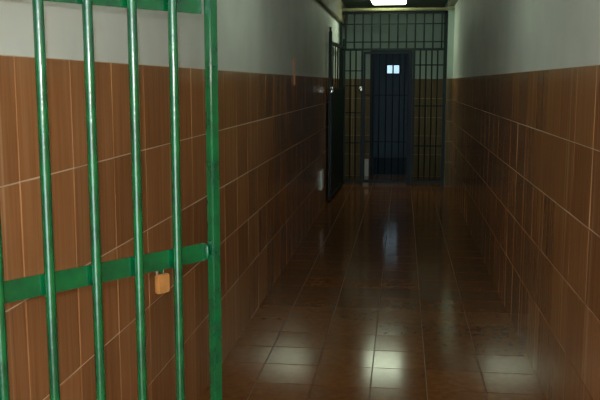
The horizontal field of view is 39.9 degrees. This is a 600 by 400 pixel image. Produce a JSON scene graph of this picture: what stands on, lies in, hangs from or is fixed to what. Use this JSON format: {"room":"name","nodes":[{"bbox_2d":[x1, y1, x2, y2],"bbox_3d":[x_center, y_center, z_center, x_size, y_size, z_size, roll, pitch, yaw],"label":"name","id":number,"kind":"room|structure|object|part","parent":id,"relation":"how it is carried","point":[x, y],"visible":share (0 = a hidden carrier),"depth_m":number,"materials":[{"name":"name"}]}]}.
{"room":"prison interior","nodes":[
{"label":"prison interior","id":0,"kind":"room"},
{"bbox_2d":[199,158,546,399],"bbox_3d":[0.850,0.462,7.439,2.300,0.101,17.900,1,8,7],"label":"floor","id":1,"kind":"structure","parent":0,"point":[389,293],"depth_m":5.19,"materials":[{"name":"tile"}]},
{"bbox_2d":[364,159,368,175],"bbox_3d":[1.034,-0.511,12.997,0.085,0.270,0.029,1,8,7],"label":"block","id":2,"kind":"object","parent":1,"relation":"on","point":[366,162],"visible":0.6,"depth_m":12.98,"materials":[{"name":"white plastic"}]},
{"bbox_2d":[339,11,447,185],"bbox_3d":[1.304,-1.424,11.705,1.503,2.440,0.040,1,8,7],"label":"gate","id":3,"kind":"object","parent":1,"relation":"on","point":[411,51],"visible":0.89,"depth_m":11.67,"materials":[{"name":"black metal"}]},
{"bbox_3d":[0.577,-1.436,11.794,0.038,2.440,0.040,1,8,7],"label":"post","id":4,"kind":"part","parent":3,"relation":"part of","materials":[{"name":"black metal"}]},
{"bbox_3d":[0.731,-0.280,11.938,0.272,0.040,0.032,1,8,7],"label":"rail","id":5,"kind":"part","parent":3,"relation":"part of","materials":[{"name":"black metal"}]},
{"bbox_3d":[0.881,-1.164,11.794,0.032,1.900,0.036,1,8,7],"label":"post","id":6,"kind":"part","parent":3,"relation":"part of","materials":[{"name":"black metal"}]},
{"bbox_3d":[1.226,-0.267,11.879,0.605,0.040,0.028,1,8,7],"label":"rail","id":7,"kind":"part","parent":3,"relation":"part of","materials":[{"name":"black metal"}]},
{"bbox_3d":[1.226,-0.831,11.799,0.605,0.016,0.008,1,8,7],"label":"rail","id":8,"kind":"part","parent":3,"relation":"part of","materials":[{"name":"black metal"}]},
{"bbox_3d":[1.226,-1.484,11.706,0.605,0.016,0.008,1,8,7],"label":"rail","id":9,"kind":"part","parent":3,"relation":"part of","materials":[{"name":"black metal"}]},
{"bbox_3d":[1.241,-2.071,11.621,0.687,0.035,0.028,1,8,7],"label":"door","id":10,"kind":"part","parent":3,"relation":"part of","materials":[{"name":"blue paint"}]},
{"bbox_3d":[1.323,-2.216,11.591,1.465,0.016,0.008,1,8,7],"label":"rail","id":11,"kind":"part","parent":3,"relation":"part of","materials":[{"name":"black metal"}]},
{"bbox_3d":[1.323,-2.460,11.556,1.465,0.016,0.008,1,8,7],"label":"rail","id":12,"kind":"part","parent":3,"relation":"part of","materials":[{"name":"black metal"}]},
{"bbox_3d":[1.299,-2.113,11.608,1.417,0.032,0.036,1,8,7],"label":"rail","id":13,"kind":"part","parent":3,"relation":"part of","materials":[{"name":"black metal"}]},
{"bbox_3d":[1.321,-2.614,11.534,1.462,0.035,0.040,1,8,7],"label":"rail","id":14,"kind":"part","parent":3,"relation":"part of","materials":[{"name":"black metal"}]},
{"bbox_3d":[1.600,-1.151,11.707,0.032,1.900,0.036,1,8,7],"label":"post","id":15,"kind":"part","parent":3,"relation":"part of","materials":[{"name":"black metal"}]},
{"bbox_3d":[1.809,-0.261,11.806,0.389,0.040,0.032,1,8,7],"label":"rail","id":16,"kind":"part","parent":3,"relation":"part of","materials":[{"name":"black metal"}]},
{"bbox_3d":[1.833,-0.766,11.732,0.437,0.018,0.008,1,8,7],"label":"rail","id":17,"kind":"part","parent":3,"relation":"part of","materials":[{"name":"black metal"}]},
{"bbox_3d":[1.833,-1.325,11.653,0.437,0.018,0.008,1,8,7],"label":"rail","id":18,"kind":"part","parent":3,"relation":"part of","materials":[{"name":"black metal"}]},
{"bbox_3d":[1.833,-1.890,11.573,0.437,0.018,0.008,1,8,7],"label":"rail","id":19,"kind":"part","parent":3,"relation":"part of","materials":[{"name":"black metal"}]},
{"bbox_3d":[2.025,-1.411,11.617,0.045,2.440,0.040,1,8,7],"label":"post","id":20,"kind":"part","parent":3,"relation":"part of","materials":[{"name":"black metal"}]},
{"bbox_2d":[374,54,407,157],"bbox_3d":[1.939,-2.062,16.003,2.300,2.500,0.100,1,8,7],"label":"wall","id":21,"kind":"structure","parent":0,"point":[382,56],"depth_m":16.02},
{"bbox_2d":[385,64,400,74],"bbox_3d":[1.792,-2.510,15.887,0.300,0.200,0.040,1,8,7],"label":"window","id":22,"kind":"structure","parent":21,"relation":"in","point":[389,66],"depth_m":15.88,"materials":[{"name":"white glass"}]},
{"bbox_3d":[1.729,-2.512,15.899,0.103,0.150,0.010,1,8,7],"label":"pane","id":23,"kind":"part","parent":22,"relation":"part of","materials":[{"name":"white glass"}]},
{"bbox_3d":[1.855,-2.510,15.884,0.103,0.150,0.010,1,8,7],"label":"pane","id":24,"kind":"part","parent":22,"relation":"part of","materials":[{"name":"white glass"}]},
{"bbox_2d":[344,10,443,78],"bbox_3d":[1.488,-1.661,12.880,1.605,2.580,0.140,1,8,7],"label":"wall","id":25,"kind":"structure","parent":0,"point":[358,17],"depth_m":12.69,"materials":[{"name":"paint"}]},
{"bbox_2d":[345,79,369,175],"bbox_3d":[0.890,-1.133,12.956,0.402,1.514,0.027,1,8,7],"label":"trim","id":26,"kind":"structure","parent":25,"relation":"attached to","point":[367,81],"depth_m":12.94,"materials":[{"name":"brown tile"}]},
{"bbox_2d":[369,54,408,176],"bbox_3d":[1.414,-1.358,12.917,0.640,1.970,0.190,1,8,7],"label":"door frame","id":27,"kind":"structure","parent":25,"relation":"in","point":[370,54],"depth_m":12.86,"materials":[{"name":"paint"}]},
{"bbox_2d":[411,79,442,176],"bbox_3d":[1.996,-1.114,12.821,0.547,1.514,0.028,1,8,7],"label":"trim","id":28,"kind":"structure","parent":25,"relation":"attached to","point":[428,81],"depth_m":12.81,"materials":[{"name":"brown tile"}]},
{"bbox_2d":[341,0,447,7],"bbox_3d":[0.598,-1.987,5.547,1.905,0.120,14.800,1,8,7],"label":"ceiling","id":29,"kind":"structure","parent":0,"point":[348,3],"depth_m":12.02,"materials":[{"name":"paint"}]},
{"bbox_2d":[371,0,405,4],"bbox_3d":[1.192,-2.674,11.074,0.460,0.068,0.600,1,8,7],"label":"ceiling lamp","id":30,"kind":"object","parent":29,"relation":"attached to","point":[374,2],"visible":1,"depth_m":11.02,"materials":[{"name":"white plastic"}]},
{"bbox_3d":[-0.283,-0.715,5.836,0.130,2.680,14.800,1,8,7],"label":"wall","id":31,"kind":"structure","parent":0,"visible":0},
{"bbox_2d":[0,0,221,399],"bbox_3d":[-0.479,0.092,1.843,0.036,2.082,0.804,7,11,41],"label":"gate","id":32,"kind":"object","parent":31,"relation":"attached to","point":[51,282],"visible":1,"depth_m":1.91,"materials":[{"name":"green metal"}]},
{"bbox_3d":[-0.480,0.171,1.872,0.006,0.047,0.713,7,11,41],"label":"rail","id":33,"kind":"part","parent":32,"relation":"part of","materials":[{"name":"green metal"}]},
{"bbox_3d":[-0.480,-0.447,1.784,0.006,0.047,0.713,7,11,41],"label":"rail","id":34,"kind":"part","parent":32,"relation":"part of","materials":[{"name":"green metal"}]},
{"bbox_2d":[155,269,169,293],"bbox_3d":[-0.341,0.194,2.039,0.020,0.070,0.038,7,11,41],"label":"padlock","id":35,"kind":"object","parent":32,"relation":"hanging from","point":[162,281],"visible":1,"depth_m":2.03,"materials":[{"name":"gold metal"}]},
{"bbox_2d":[0,55,338,399],"bbox_3d":[-0.216,-0.122,5.810,0.028,1.514,14.600,1,8,7],"label":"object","id":36,"kind":"structure","parent":31,"relation":"attached to","point":[273,130],"depth_m":3.02,"materials":[{"name":"tile"}]},
{"bbox_2d":[0,0,343,77],"bbox_3d":[-0.219,-1.399,5.630,0.022,1.066,14.600,1,8,7],"label":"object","id":37,"kind":"structure","parent":31,"relation":"attached to","point":[256,36],"depth_m":3.71,"materials":[{"name":"paint"}]},
{"bbox_2d":[293,59,294,84],"bbox_3d":[-0.047,-1.070,6.927,0.016,0.218,0.030,1,8,7],"label":"wooden strip","id":38,"kind":"object","parent":31,"relation":"attached to","point":[293,59],"visible":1,"depth_m":6.91,"materials":[{"name":"orange wood"}]},
{"bbox_2d":[320,169,323,189],"bbox_3d":[0.251,-0.232,9.420,0.022,0.220,0.200,1,8,7],"label":"wall plate","id":39,"kind":"object","parent":31,"relation":"attached to","point":[322,170],"visible":1,"depth_m":9.34,"materials":[{"name":"white plastic"}]},
{"bbox_2d":[317,0,347,26],"bbox_3d":[-0.182,-1.788,5.570,0.053,0.280,14.600,1,8,7],"label":"trim","id":40,"kind":"structure","parent":31,"relation":"attached to","point":[334,7],"depth_m":10.57,"materials":[{"name":"paint"}]},
{"bbox_2d":[328,27,345,200],"bbox_3d":[0.491,-1.150,10.861,0.042,2.095,1.748,1,8,8],"label":"gate","id":41,"kind":"object","parent":31,"relation":"attached to","point":[336,101],"visible":0.98,"depth_m":10.70,"materials":[{"name":"black metal"}]},
{"bbox_3d":[0.489,-0.789,10.899,0.009,1.270,1.641,1,8,8],"label":"sheet panel","id":42,"kind":"part","parent":41,"relation":"part of","materials":[{"name":"metal"}]},
{"bbox_3d":[0.489,-0.141,10.991,0.030,0.040,1.641,1,8,9],"label":"rail","id":43,"kind":"part","parent":41,"relation":"part of","materials":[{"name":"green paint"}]},
{"bbox_3d":[0.489,-2.002,10.727,0.030,0.040,1.641,1,8,9],"label":"rail","id":44,"kind":"part","parent":41,"relation":"part of","materials":[{"name":"black metal"}]},
{"bbox_3d":[0.489,-1.438,10.807,0.030,0.040,1.641,1,8,9],"label":"rail","id":45,"kind":"part","parent":41,"relation":"part of","materials":[{"name":"black metal"}]},
{"bbox_2d":[342,7,454,10],"bbox_3d":[1.355,-2.638,11.435,1.548,0.036,0.060,1,8,7],"label":"trim","id":46,"kind":"structure","parent":31,"relation":"attached to","point":[423,8],"depth_m":11.43,"materials":[{"name":"paint"}]},
{"bbox_3d":[1.479,-0.684,5.621,0.130,2.680,14.800,1,8,7],"label":"wall","id":47,"kind":"structure","parent":0,"visible":0},
{"bbox_2d":[440,0,454,176],"bbox_3d":[2.159,-1.554,12.130,0.084,2.580,1.200,1,8,7],"label":"trim","id":48,"kind":"structure","parent":47,"relation":"attached to","point":[451,13],"depth_m":11.46,"materials":[{"name":"paint"}]},
{"bbox_2d":[444,78,452,185],"bbox_3d":[2.084,-0.944,11.619,0.081,1.514,0.027,1,8,7],"label":"trim","id":49,"kind":"structure","parent":47,"relation":"attached to","point":[449,80],"depth_m":11.61,"materials":[{"name":"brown tile"}]},
{"bbox_2d":[449,0,457,5],"bbox_3d":[1.344,-1.861,5.370,0.073,0.080,14.600,1,8,7],"label":"trim","id":50,"kind":"structure","parent":47,"relation":"attached to","point":[451,2],"depth_m":11.03,"materials":[{"name":"paint"}]},
{"bbox_2d":[450,65,599,399],"bbox_3d":[1.388,-0.094,5.614,0.028,1.514,14.600,1,8,7],"label":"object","id":51,"kind":"structure","parent":47,"relation":"attached to","point":[525,161],"depth_m":4.04,"materials":[{"name":"tile"}]},
{"bbox_2d":[453,0,599,77],"bbox_3d":[1.391,-1.372,5.433,0.022,1.066,14.600,1,8,7],"label":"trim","id":52,"kind":"structure","parent":47,"relation":"attached to","point":[491,37],"depth_m":4.78,"materials":[{"name":"paint"}]}
]}

